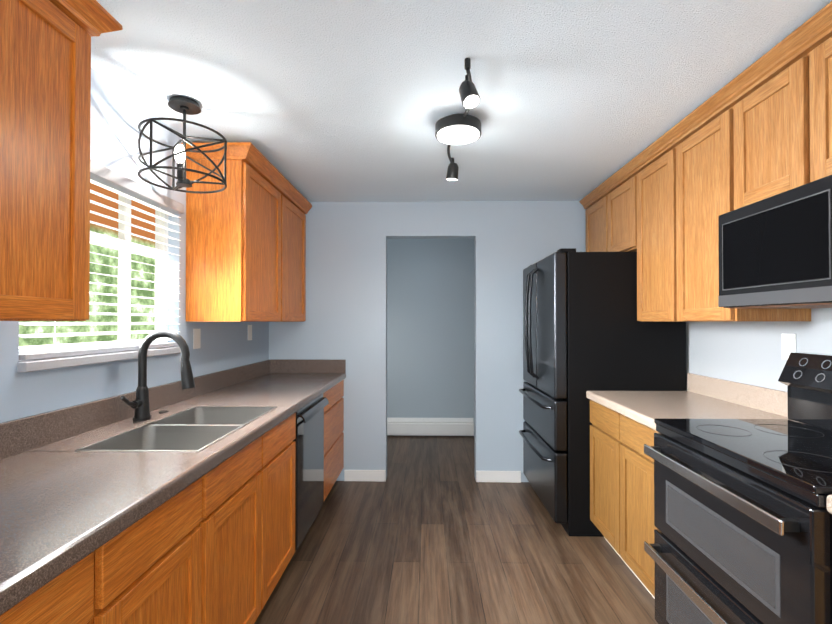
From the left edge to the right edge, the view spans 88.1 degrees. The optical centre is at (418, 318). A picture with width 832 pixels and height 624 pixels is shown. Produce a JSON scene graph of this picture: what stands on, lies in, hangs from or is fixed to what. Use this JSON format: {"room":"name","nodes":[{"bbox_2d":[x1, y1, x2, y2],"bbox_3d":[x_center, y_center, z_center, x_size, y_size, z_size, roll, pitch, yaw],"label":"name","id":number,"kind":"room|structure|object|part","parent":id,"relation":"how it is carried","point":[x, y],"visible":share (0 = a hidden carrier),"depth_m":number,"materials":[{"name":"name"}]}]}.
{"room":"kitchen","nodes":[
{"label":"kitchen","id":0,"kind":"room"},
{"bbox_2d":[0,68,268,422],"bbox_3d":[-1.381,0.167,0.875,0.120,2.350,5.770,0,0,1],"label":"wall","id":1,"kind":"structure","parent":0,"point":[118,115],"depth_m":1.93,"materials":[{"name":"paint"}]},
{"bbox_2d":[0,0,103,320],"bbox_3d":[-1.150,-0.458,1.044,0.330,0.928,0.515,0,0,1],"label":"upper cabinet","id":2,"kind":"object","parent":1,"relation":"attached to","point":[45,81],"depth_m":1.14,"materials":[{"name":"brown wood"}]},
{"bbox_2d":[17,194,180,371],"bbox_3d":[-1.341,-0.220,1.868,0.140,0.800,0.920,0,0,1],"label":"window","id":3,"kind":"structure","parent":1,"relation":"in","point":[46,364],"depth_m":2.00,"materials":[{"name":"glass"},{"name":"white painted wood"}]},
{"bbox_2d":[19,160,183,360],"bbox_3d":[-1.311,-0.238,1.867,0.080,0.760,0.902,0,0,1],"label":"window blind","id":4,"kind":"object","parent":3,"relation":"attached to","point":[102,176],"visible":0.5,"depth_m":1.87,"materials":[{"name":"white plastic"}]},
{"bbox_2d":[0,359,271,458],"bbox_3d":[-1.296,0.384,1.511,0.020,0.115,4.248,0,0,1],"label":"backsplash","id":5,"kind":"structure","parent":1,"relation":"attached to","point":[46,429],"depth_m":1.70,"materials":[{"name":"laminate"}]},
{"bbox_2d":[193,329,200,348],"bbox_3d":[-1.283,0.116,2.493,0.006,0.116,0.072,0,0,1],"label":"electrical outlet plate","id":6,"kind":"object","parent":1,"relation":"attached to","point":[196,332],"depth_m":2.48,"materials":[{"name":"white plastic"}]},
{"bbox_2d":[181,142,288,321],"bbox_3d":[-1.117,-0.467,2.716,0.330,0.972,0.670,0,0,1],"label":"upper cabinet","id":7,"kind":"object","parent":1,"relation":"attached to","point":[246,245],"depth_m":2.38,"materials":[{"name":"brown wood"}]},
{"bbox_2d":[248,325,251,339],"bbox_3d":[-1.268,0.105,3.238,0.006,0.116,0.072,0,0,1],"label":"electrical outlet plate","id":8,"kind":"object","parent":1,"relation":"attached to","point":[249,326],"depth_m":3.23,"materials":[{"name":"white plastic"}]},
{"bbox_2d":[289,186,308,321],"bbox_3d":[-1.106,-0.463,3.247,0.330,0.972,0.672,0,0,1],"label":"upper cabinet","id":9,"kind":"object","parent":1,"relation":"attached to","point":[298,207],"depth_m":3.35,"materials":[{"name":"brown wood"}]},
{"bbox_2d":[269,201,586,481],"bbox_3d":[0.221,0.189,3.668,2.970,2.350,0.120,0,0,1],"label":"wall","id":10,"kind":"structure","parent":0,"point":[346,282],"depth_m":3.62,"materials":[{"name":"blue paint"}]},
{"bbox_2d":[272,359,345,370],"bbox_3d":[-0.937,0.401,3.618,0.653,0.115,0.020,0,0,1],"label":"backsplash","id":11,"kind":"structure","parent":10,"relation":"attached to","point":[277,364],"depth_m":3.61,"materials":[{"name":"laminate"}]},
{"bbox_2d":[344,470,520,482],"bbox_3d":[0.118,1.317,3.655,1.475,0.095,0.133,0,0,1],"label":"baseboard","id":12,"kind":"structure","parent":10,"relation":"attached to","point":[481,476],"depth_m":3.58,"materials":[{"name":"white wood"}]},
{"bbox_2d":[387,239,470,435],"bbox_3d":[0.250,0.201,5.118,3.210,2.350,0.120,0,0,1],"label":"wall","id":13,"kind":"structure","parent":0,"point":[430,328],"depth_m":5.06,"materials":[{"name":"grey paint"}]},
{"bbox_2d":[387,418,473,435],"bbox_3d":[-0.247,1.259,5.027,1.780,0.193,0.062,0,0,1],"label":"baseboard heater","id":14,"kind":"object","parent":13,"relation":"attached to","point":[430,426],"visible":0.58,"depth_m":4.99,"materials":[{"name":"white metal"}]},
{"bbox_2d":[254,436,657,623],"bbox_3d":[0.177,1.372,1.499,3.210,0.050,7.340,0,0,1],"label":"floor","id":15,"kind":"structure","parent":0,"point":[430,530],"depth_m":2.42,"materials":[{"name":"brown wood"}]},
{"bbox_2d":[56,403,291,506],"bbox_3d":[-0.893,0.538,1.761,0.461,0.191,0.795,0,0,1],"label":"sink","id":16,"kind":"object","parent":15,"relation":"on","point":[247,437],"depth_m":1.78,"materials":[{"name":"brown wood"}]},
{"bbox_2d":[0,447,219,622],"bbox_3d":[-0.999,0.452,0.400,0.658,0.048,2.040,0,0,1],"label":"countertop","id":17,"kind":"structure","parent":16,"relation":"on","point":[57,512],"depth_m":1.02,"materials":[{"name":"laminate"}]},
{"bbox_2d":[120,330,194,420],"bbox_3d":[-1.104,0.243,1.814,0.263,0.390,0.179,0,0,1],"label":"faucet","id":18,"kind":"object","parent":16,"relation":"on","point":[139,404],"visible":1,"depth_m":1.85,"materials":[{"name":"black metal"}]},
{"bbox_2d":[160,371,345,414],"bbox_3d":[-0.949,0.472,2.896,0.658,0.048,1.463,0,0,1],"label":"countertop","id":19,"kind":"structure","parent":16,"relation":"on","point":[298,388],"depth_m":2.69,"materials":[{"name":"laminate"}]},
{"bbox_2d":[293,394,328,549],"bbox_3d":[-0.930,0.926,2.603,0.652,0.860,0.598,0,0,1],"label":"dishwasher","id":20,"kind":"object","parent":15,"relation":"on","point":[309,488],"visible":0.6,"depth_m":2.52,"materials":[{"name":"black metal"}]},
{"bbox_2d":[292,383,343,500],"bbox_3d":[-0.951,0.930,3.264,0.638,0.862,0.719,0,0,1],"label":"base cabinet","id":21,"kind":"object","parent":15,"relation":"on","point":[334,411],"depth_m":3.21,"materials":[{"name":"brown wood"}]},
{"bbox_2d":[590,401,609,543],"bbox_3d":[1.368,0.923,2.423,0.623,0.862,0.484,0,0,1],"label":"base cabinet","id":22,"kind":"object","parent":15,"relation":"on","point":[599,417],"depth_m":2.52,"materials":[{"name":"brown wood"}]},
{"bbox_2d":[519,248,685,536],"bbox_3d":[1.232,0.460,3.122,0.886,1.800,0.888,0,0,1],"label":"fridge","id":23,"kind":"object","parent":15,"relation":"on","point":[584,330],"visible":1,"depth_m":2.68,"materials":[{"name":"black metal"}]},
{"bbox_2d":[610,413,656,598],"bbox_3d":[1.361,0.920,2.064,0.623,0.862,0.482,0,0,1],"label":"base cabinet","id":24,"kind":"object","parent":15,"relation":"on","point":[622,428],"depth_m":2.12,"materials":[{"name":"brown wood"}]},
{"bbox_2d":[586,389,804,432],"bbox_3d":[1.355,0.467,2.247,0.643,0.048,0.842,0,0,1],"label":"countertop","id":25,"kind":"structure","parent":24,"relation":"on","point":[640,407],"depth_m":2.16,"materials":[{"name":"beige laminate"}]},
{"bbox_2d":[826,494,831,513],"bbox_3d":[1.313,0.450,0.198,0.643,0.048,1.730,0,0,1],"label":"countertop","id":26,"kind":"structure","parent":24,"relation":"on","point":[829,498],"depth_m":1.05,"materials":[{"name":"beige laminate"}]},
{"bbox_2d":[644,352,831,623],"bbox_3d":[1.291,0.743,1.443,0.710,1.207,0.759,0,0,1],"label":"range","id":27,"kind":"object","parent":15,"relation":"on","point":[743,524],"visible":0.98,"depth_m":1.41,"materials":[{"name":"black metal"}]},
{"bbox_2d":[91,0,831,201],"bbox_3d":[0.177,-1.028,1.519,3.210,0.050,7.340,0,0,1],"label":"ceiling","id":28,"kind":"structure","parent":0,"point":[333,100],"depth_m":1.78,"materials":[{"name":"white paint"}]},
{"bbox_2d":[138,96,226,193],"bbox_3d":[-1.079,-0.806,1.982,0.361,0.383,0.361,0,0,1],"label":"ceiling light","id":29,"kind":"object","parent":28,"relation":"hanging from","point":[183,105],"visible":1,"depth_m":1.96,"materials":[{"name":"black metal"}]},
{"bbox_2d":[175,145,184,162],"bbox_3d":[-1.079,-0.747,1.947,0.042,0.084,0.043,0,0,1],"label":"bulb","id":30,"kind":"object","parent":29,"relation":"in","point":[180,158],"visible":0.73,"depth_m":1.93,"materials":[{"name":"white glass"}]},
{"bbox_2d":[435,58,480,180],"bbox_3d":[0.200,-0.911,2.155,0.230,0.170,1.028,0,0,1],"label":"track light","id":31,"kind":"object","parent":28,"relation":"attached to","point":[458,129],"depth_m":2.07,"materials":[{"name":"black metal"}]},
{"bbox_3d":[0.204,-0.840,2.123,0.083,0.026,0.956,0,0,1],"label":"ceiling track light bulb","id":32,"kind":"part","parent":31,"relation":"part of","materials":[{"name":"white glass"}]},
{"bbox_2d":[471,239,473,419],"bbox_3d":[0.715,0.195,4.379,0.150,2.350,1.320,0,0,1],"label":"wall","id":33,"kind":"structure","parent":0,"point":[472,240],"depth_m":5.05,"materials":[{"name":"grey paint"}]},
{"bbox_2d":[686,308,831,391],"bbox_3d":[1.709,0.166,0.813,0.120,2.350,5.770,0,0,1],"label":"wall","id":34,"kind":"structure","parent":0,"point":[748,352],"depth_m":2.16,"materials":[{"name":"grey paint"}]},
{"bbox_2d":[583,189,598,251],"bbox_3d":[1.532,-0.704,3.283,0.330,0.530,0.498,0,0,1],"label":"upper cabinet","id":35,"kind":"object","parent":34,"relation":"attached to","point":[591,202],"depth_m":3.38,"materials":[{"name":"brown wood"}]},
{"bbox_2d":[599,165,630,251],"bbox_3d":[1.525,-0.707,2.924,0.330,0.530,0.500,0,0,1],"label":"upper cabinet","id":36,"kind":"object","parent":34,"relation":"attached to","point":[615,194],"depth_m":2.95,"materials":[{"name":"brown wood"}]},
{"bbox_2d":[631,137,662,321],"bbox_3d":[1.515,-0.480,2.427,0.330,0.992,0.490,0,0,1],"label":"upper cabinet","id":37,"kind":"object","parent":34,"relation":"attached to","point":[647,169],"depth_m":2.53,"materials":[{"name":"brown wood"}]},
{"bbox_2d":[663,85,810,321],"bbox_3d":[1.508,-0.483,2.076,0.330,0.992,0.491,0,0,1],"label":"upper cabinet","id":38,"kind":"object","parent":34,"relation":"attached to","point":[696,153],"depth_m":2.06,"materials":[{"name":"brown wood"}]},
{"bbox_2d":[687,373,787,416],"bbox_3d":[1.641,0.380,0.995,0.020,0.115,3.336,0,0,1],"label":"backsplash","id":39,"kind":"structure","parent":34,"relation":"attached to","point":[772,400],"depth_m":2.20,"materials":[{"name":"beige laminate"}]},
{"bbox_2d":[731,45,782,210],"bbox_3d":[1.498,-0.715,1.616,0.330,0.535,0.433,0,0,1],"label":"upper cabinet","id":40,"kind":"object","parent":34,"relation":"attached to","point":[759,129],"depth_m":1.69,"materials":[{"name":"brown wood"}]},
{"bbox_2d":[781,334,795,359],"bbox_3d":[1.666,0.126,1.934,0.006,0.116,0.072,0,0,1],"label":"electrical outlet plate","id":41,"kind":"object","parent":34,"relation":"attached to","point":[788,342],"depth_m":1.94,"materials":[{"name":"white plastic"}]},
{"bbox_2d":[779,1,831,191],"bbox_3d":[1.492,-0.717,1.305,0.330,0.535,0.471,0,0,1],"label":"upper cabinet","id":42,"kind":"object","parent":34,"relation":"attached to","point":[807,54],"depth_m":1.47,"materials":[{"name":"brown wood"}]},
{"bbox_2d":[718,175,831,308],"bbox_3d":[1.435,-0.245,1.448,0.448,0.398,0.759,0,0,1],"label":"microwave","id":43,"kind":"object","parent":42,"relation":"attached to","point":[775,251],"visible":1,"depth_m":1.51,"materials":[{"name":"black"}]},
{"label":"outside","id":44,"kind":"structure","parent":0,"visible":0},
{"bbox_2d":[19,183,154,346],"bbox_3d":[-2.500,-0.640,3.145,0.050,5.000,9.410,0,0,1],"label":"window glass","id":45,"kind":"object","parent":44,"point":[106,270],"depth_m":3.43,"materials":[{"name":"clear glass"}]}
]}

